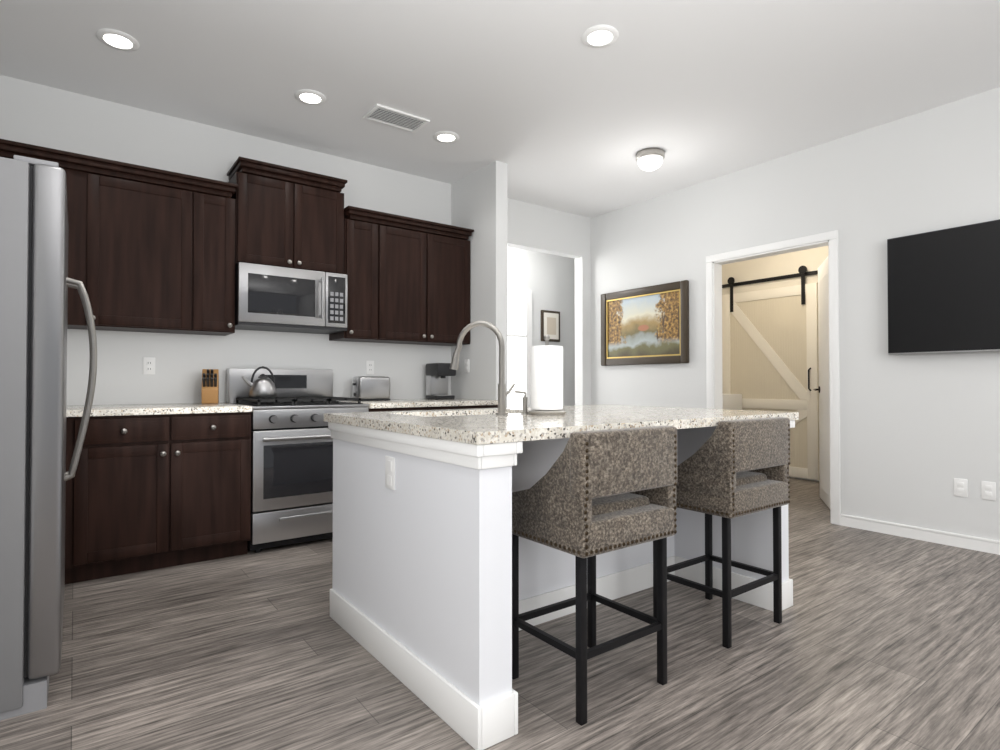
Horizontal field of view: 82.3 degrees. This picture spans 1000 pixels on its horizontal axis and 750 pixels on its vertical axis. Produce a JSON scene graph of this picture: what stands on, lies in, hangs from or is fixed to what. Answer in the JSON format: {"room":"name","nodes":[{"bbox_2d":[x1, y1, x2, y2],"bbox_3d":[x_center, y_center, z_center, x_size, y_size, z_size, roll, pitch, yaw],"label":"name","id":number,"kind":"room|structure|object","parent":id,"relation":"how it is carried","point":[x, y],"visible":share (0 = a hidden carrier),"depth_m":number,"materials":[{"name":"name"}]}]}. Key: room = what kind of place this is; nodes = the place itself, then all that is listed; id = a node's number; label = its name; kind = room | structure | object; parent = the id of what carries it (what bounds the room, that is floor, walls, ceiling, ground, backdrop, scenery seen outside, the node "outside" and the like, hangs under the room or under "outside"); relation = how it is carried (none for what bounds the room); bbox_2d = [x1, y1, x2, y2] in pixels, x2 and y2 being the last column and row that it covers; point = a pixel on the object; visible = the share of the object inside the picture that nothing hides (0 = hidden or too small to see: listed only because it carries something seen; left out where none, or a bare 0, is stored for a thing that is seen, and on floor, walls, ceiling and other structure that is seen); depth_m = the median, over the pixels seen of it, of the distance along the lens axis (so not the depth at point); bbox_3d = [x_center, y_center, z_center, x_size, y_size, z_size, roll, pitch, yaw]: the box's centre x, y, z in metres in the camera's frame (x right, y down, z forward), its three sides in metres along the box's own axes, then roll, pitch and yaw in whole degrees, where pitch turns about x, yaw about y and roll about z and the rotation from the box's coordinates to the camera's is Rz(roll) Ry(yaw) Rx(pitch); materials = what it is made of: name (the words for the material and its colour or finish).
{"room":"kitchen","nodes":[
{"label":"kitchen","id":0,"kind":"room"},
{"bbox_2d":[0,75,591,405],"bbox_3d":[-0.461,-0.315,5.339,7.520,2.900,0.126,1,-1,-37],"label":"wall","id":1,"kind":"structure","parent":0,"point":[552,248],"depth_m":4.27,"materials":[{"name":"white paint"}]},
{"bbox_2d":[0,147,103,329],"bbox_3d":[-2.907,-0.765,3.244,1.028,0.940,0.338,1,-1,-37],"label":"upper cabinet","id":2,"kind":"object","parent":1,"relation":"attached to","point":[84,181],"depth_m":3.38,"materials":[{"name":"brown wood"}]},
{"bbox_2d":[143,357,154,373],"bbox_3d":[-2.359,-0.061,3.849,0.070,0.114,0.008,1,-1,-37],"label":"electrical outlet","id":3,"kind":"object","parent":1,"relation":"attached to","point":[148,365],"visible":1,"depth_m":3.85,"materials":[{"name":"white plastic"}]},
{"bbox_2d":[100,167,207,334],"bbox_3d":[-2.292,-0.758,3.701,0.620,0.940,0.338,1,-1,-37],"label":"upper cabinet","id":4,"kind":"object","parent":1,"relation":"attached to","point":[151,250],"depth_m":3.59,"materials":[{"name":"brown wood"}]},
{"bbox_2d":[208,187,235,335],"bbox_3d":[-2.015,-0.755,3.906,0.326,0.940,0.338,1,-1,-37],"label":"upper cabinet","id":5,"kind":"object","parent":1,"relation":"attached to","point":[221,207],"depth_m":3.82,"materials":[{"name":"brown wood"}]},
{"bbox_2d":[227,156,346,273],"bbox_3d":[-1.563,-1.110,4.216,0.760,0.707,0.388,1,-1,-37],"label":"upper cabinet","id":6,"kind":"object","parent":1,"relation":"attached to","point":[288,217],"visible":0.96,"depth_m":4.07,"materials":[{"name":"brown wood"}]},
{"bbox_2d":[235,262,346,333],"bbox_3d":[-1.544,-0.543,4.184,0.756,0.422,0.449,1,-1,-37],"label":"over-the-range microwave","id":7,"kind":"object","parent":6,"relation":"attached to","point":[277,298],"visible":1,"depth_m":4.02,"materials":[{"name":"silver metal"}]},
{"bbox_2d":[366,361,373,373],"bbox_3d":[-1.087,-0.063,4.794,0.070,0.114,0.008,1,-1,-37],"label":"electrical outlet","id":8,"kind":"object","parent":1,"relation":"attached to","point":[369,367],"visible":1,"depth_m":4.79,"materials":[{"name":"white plastic"}]},
{"bbox_2d":[329,206,473,345],"bbox_3d":[-0.796,-0.769,4.781,1.144,0.992,0.388,1,-1,-37],"label":"upper cabinet","id":9,"kind":"object","parent":1,"relation":"attached to","point":[408,280],"visible":1,"depth_m":4.62,"materials":[{"name":"brown wood"}]},
{"bbox_2d":[507,288,531,407],"bbox_3d":[-0.199,0.065,6.439,1.440,2.170,0.021,1,-1,-37],"label":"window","id":10,"kind":"structure","parent":1,"relation":"in","point":[519,323],"depth_m":6.76,"materials":[{"name":"white"}]},
{"bbox_2d":[541,310,559,341],"bbox_3d":[0.624,-0.602,7.052,0.300,0.380,0.034,1,-1,-37],"label":"framed picture","id":11,"kind":"object","parent":1,"relation":"attached to","point":[550,323],"visible":0.98,"depth_m":7.04,"materials":[{"name":"brown wood"}]},
{"bbox_2d":[452,161,511,407],"bbox_3d":[-0.185,-0.320,5.018,0.120,2.900,0.670,1,-1,-37],"label":"wall","id":12,"kind":"structure","parent":0,"point":[480,202],"depth_m":4.86,"materials":[{"name":"white paint"}]},
{"bbox_2d":[465,359,468,371],"bbox_3d":[-0.294,-0.080,5.053,0.008,0.114,0.070,1,-1,-37],"label":"outlet","id":13,"kind":"object","parent":12,"relation":"attached to","point":[466,365],"visible":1,"depth_m":5.04,"materials":[{"name":"white plastic"}]},
{"bbox_2d":[0,478,999,749],"bbox_3d":[1.486,1.146,2.595,7.640,0.100,8.420,1,-1,-37],"label":"floor","id":14,"kind":"structure","parent":0,"point":[874,640],"depth_m":2.13,"materials":[{"name":"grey wood"}]},
{"bbox_2d":[0,155,96,720],"bbox_3d":[-2.030,0.191,2.018,0.990,1.795,0.905,1,-1,-37],"label":"fridge","id":15,"kind":"object","parent":14,"relation":"on","point":[36,282],"visible":1,"depth_m":1.85,"materials":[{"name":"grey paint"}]},
{"bbox_2d":[65,414,92,583],"bbox_3d":[-2.790,0.660,3.024,0.979,0.884,0.800,1,-1,-37],"label":"base cabinet","id":16,"kind":"object","parent":14,"relation":"on","point":[79,489],"depth_m":2.98,"materials":[{"name":"brown wood"}]},
{"bbox_2d":[89,410,251,579],"bbox_3d":[-2.095,0.668,3.540,0.867,0.884,0.800,1,-1,-37],"label":"base cabinet","id":17,"kind":"object","parent":14,"relation":"on","point":[152,486],"depth_m":3.23,"materials":[{"name":"brown wood"}]},
{"bbox_2d":[66,402,251,413],"bbox_3d":[-2.463,0.204,3.269,1.788,0.036,0.808,1,-1,-37],"label":"countertop","id":18,"kind":"structure","parent":17,"relation":"on","point":[116,408],"depth_m":3.27,"materials":[{"name":"beige stone"}]},
{"bbox_2d":[201,369,218,403],"bbox_3d":[-1.964,0.076,3.878,0.100,0.233,0.222,0,-1,-25],"label":"knife block","id":19,"kind":"object","parent":18,"relation":"on","point":[210,387],"visible":1,"depth_m":3.85,"materials":[{"name":"brown wood"}]},
{"bbox_2d":[226,368,368,552],"bbox_3d":[-1.413,0.533,3.993,0.756,1.165,0.832,1,-1,-37],"label":"range","id":20,"kind":"object","parent":14,"relation":"on","point":[291,471],"visible":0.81,"depth_m":3.66,"materials":[{"name":"silver metal"}]},
{"bbox_2d":[242,366,276,397],"bbox_3d":[-1.685,0.049,4.005,0.234,0.222,0.184,1,-1,-37],"label":"kettle","id":21,"kind":"object","parent":20,"relation":"on","point":[262,386],"visible":1,"depth_m":3.96,"materials":[{"name":"silver metal"}]},
{"bbox_2d":[339,398,497,411],"bbox_3d":[-0.664,0.664,4.584,1.144,0.920,0.829,1,-1,-37],"label":"countertop","id":22,"kind":"structure","parent":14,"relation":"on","point":[409,404],"depth_m":4.31,"materials":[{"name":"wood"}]},
{"bbox_2d":[352,376,389,400],"bbox_3d":[-1.031,0.107,4.552,0.285,0.192,0.160,1,-1,-37],"label":"toaster","id":23,"kind":"object","parent":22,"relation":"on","point":[370,388],"visible":0.94,"depth_m":4.49,"materials":[{"name":"silver metal"}]},
{"bbox_2d":[426,363,455,398],"bbox_3d":[-0.518,0.054,5.008,0.190,0.310,0.220,1,-1,-37],"label":"coffee maker","id":24,"kind":"object","parent":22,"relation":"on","point":[437,374],"visible":0.98,"depth_m":4.98,"materials":[{"name":"black plastic"}]},
{"bbox_2d":[324,412,798,749],"bbox_3d":[0.314,0.655,2.663,1.837,0.884,1.204,1,-1,-37],"label":"kitchen island","id":25,"kind":"object","parent":14,"relation":"on","point":[421,599],"depth_m":2.04,"materials":[{"name":"white paint"}]},
{"bbox_2d":[324,404,659,423],"bbox_3d":[0.092,0.200,2.981,1.865,0.036,0.520,1,-1,-37],"label":"island countertop","id":26,"kind":"structure","parent":25,"relation":"on","point":[356,417],"depth_m":2.84,"materials":[{"name":"beige stone"}]},
{"bbox_2d":[368,408,798,439],"bbox_3d":[0.465,0.193,2.479,1.865,0.036,0.730,1,-1,-37],"label":"island countertop","id":27,"kind":"structure","parent":25,"relation":"on","point":[486,426],"depth_m":2.14,"materials":[{"name":"beige stone"}]},
{"bbox_2d":[450,321,528,414],"bbox_3d":[-0.042,-0.034,2.590,0.318,0.417,0.222,1,-1,-37],"label":"faucet","id":28,"kind":"object","parent":27,"relation":"on","point":[502,392],"visible":1,"depth_m":2.52,"materials":[{"name":"silver metal"}]},
{"bbox_2d":[528,335,565,414],"bbox_3d":[0.210,-0.003,2.560,0.168,0.355,0.168,1,-1,-37],"label":"paper towel holder","id":29,"kind":"object","parent":27,"relation":"on","point":[546,379],"visible":1,"depth_m":2.50,"materials":[{"name":"white paper"}]},
{"bbox_2d":[512,426,676,725],"bbox_3d":[0.318,0.635,2.039,0.474,0.907,0.421,1,-1,-37],"label":"stool","id":30,"kind":"object","parent":14,"relation":"on","point":[587,498],"visible":0.98,"depth_m":1.88,"materials":[{"name":"grey fabric"}]},
{"bbox_2d":[653,417,789,648],"bbox_3d":[0.975,0.642,2.552,0.474,0.907,0.421,1,-1,-37],"label":"stool","id":31,"kind":"object","parent":14,"relation":"on","point":[728,471],"visible":0.88,"depth_m":2.38,"materials":[{"name":"grey fabric"}]},
{"bbox_2d":[723,394,741,409],"bbox_3d":[2.451,0.657,6.927,0.565,1.000,0.757,1,-1,-37],"label":"washer","id":32,"kind":"object","parent":14,"relation":"on","point":[732,401],"visible":0.02,"depth_m":6.68,"materials":[{"name":"white metal"}]},
{"bbox_2d":[0,0,999,217],"bbox_3d":[1.486,-1.853,2.637,7.640,0.100,8.420,1,-1,-37],"label":"ceiling","id":33,"kind":"structure","parent":0,"point":[545,104],"depth_m":3.40,"materials":[{"name":"white paint"}]},
{"bbox_2d":[96,29,139,50],"bbox_3d":[-2.046,-1.791,3.065,0.196,0.012,0.196,1,-1,-37],"label":"recessed light","id":34,"kind":"object","parent":33,"relation":"in","point":[117,39],"visible":1,"depth_m":3.06,"materials":[{"name":"white"}]},
{"bbox_2d":[294,89,325,104],"bbox_3d":[-1.219,-1.782,3.679,0.196,0.012,0.196,1,-1,-37],"label":"recessed light","id":35,"kind":"object","parent":33,"relation":"in","point":[309,97],"visible":1,"depth_m":3.67,"materials":[{"name":"white"}]},
{"bbox_2d":[363,104,429,132],"bbox_3d":[-0.717,-1.776,3.977,0.400,0.015,0.230,1,-1,-37],"label":"ceiling vent","id":36,"kind":"object","parent":33,"relation":"in","point":[388,116],"visible":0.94,"depth_m":3.97,"materials":[{"name":"white metal"}]},
{"bbox_2d":[433,131,458,142],"bbox_3d":[-0.402,-1.774,4.273,0.196,0.012,0.196,1,-1,-37],"label":"recessed light","id":37,"kind":"object","parent":33,"relation":"in","point":[445,136],"visible":1,"depth_m":4.26,"materials":[{"name":"white"}]},
{"bbox_2d":[581,25,618,47],"bbox_3d":[0.530,-1.791,3.035,0.196,0.012,0.196,1,-1,-37],"label":"recessed light","id":38,"kind":"object","parent":33,"relation":"in","point":[599,36],"visible":1,"depth_m":3.03,"materials":[{"name":"white"}]},
{"bbox_2d":[636,148,664,170],"bbox_3d":[1.202,-1.707,4.579,0.224,0.137,0.224,1,-1,-37],"label":"flush ceiling light","id":39,"kind":"object","parent":33,"relation":"attached to","point":[649,159],"visible":0.98,"depth_m":4.51,"materials":[{"name":"white glass"}]},
{"bbox_2d":[722,266,818,479],"bbox_3d":[3.288,-0.035,6.304,0.103,2.325,2.300,1,-1,-37],"label":"barn door","id":40,"kind":"structure","parent":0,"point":[769,349],"depth_m":6.48,"materials":[{"name":"beige wood"}]},
{"bbox_2d":[592,87,999,540],"bbox_3d":[3.305,-0.343,3.375,0.126,2.900,7.470,1,-1,-37],"label":"wall","id":41,"kind":"structure","parent":0,"point":[918,433],"depth_m":4.14,"materials":[{"name":"white paint"}]},
{"bbox_2d":[601,280,688,365],"bbox_3d":[1.427,-0.492,5.763,0.044,0.775,1.090,1,-1,-37],"label":"landscape picture","id":42,"kind":"object","parent":41,"relation":"attached to","point":[645,325],"visible":1,"depth_m":5.71,"materials":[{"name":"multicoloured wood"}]},
{"bbox_2d":[706,230,840,524],"bbox_3d":[2.261,0.022,4.772,0.156,2.209,1.119,1,-1,-37],"label":"door frame","id":43,"kind":"structure","parent":41,"relation":"attached to","point":[714,264],"depth_m":4.54,"materials":[{"name":"white wood"}]},
{"bbox_2d":[813,257,829,508],"bbox_3d":[2.785,0.062,4.850,0.797,2.108,0.527,1,-1,-37],"label":"door","id":44,"kind":"structure","parent":41,"relation":"in","point":[823,389],"depth_m":4.98,"materials":[{"name":"white paint"}]},
{"bbox_2d":[840,514,999,554],"bbox_3d":[4.008,1.050,2.292,0.014,0.085,4.923,1,-1,-37],"label":"baseboard","id":45,"kind":"structure","parent":41,"relation":"attached to","point":[949,538],"depth_m":3.84,"materials":[{"name":"white wood"}]},
{"bbox_2d":[887,219,999,354],"bbox_3d":[3.146,-0.550,3.422,0.076,0.805,1.430,1,-1,-37],"label":"screen","id":46,"kind":"object","parent":41,"relation":"attached to","point":[943,290],"visible":1,"depth_m":3.71,"materials":[{"name":"black"}]},
{"bbox_2d":[954,478,967,496],"bbox_3d":[2.974,0.727,3.694,0.008,0.114,0.070,1,-1,-37],"label":"outlet","id":47,"kind":"object","parent":41,"relation":"attached to","point":[961,487],"visible":1,"depth_m":3.69,"materials":[{"name":"white plastic"}]},
{"bbox_2d":[981,481,995,500],"bbox_3d":[3.058,0.725,3.581,0.008,0.114,0.070,1,-1,-37],"label":"outlet","id":48,"kind":"object","parent":41,"relation":"attached to","point":[988,490],"visible":1,"depth_m":3.58,"materials":[{"name":"white plastic"}]},
{"bbox_2d":[789,476,818,480],"bbox_3d":[3.560,1.101,5.992,0.020,0.085,3.600,1,-1,-37],"label":"baseboard","id":49,"kind":"structure","parent":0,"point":[789,476],"depth_m":6.28,"materials":[{"name":"white wood"}]}
]}

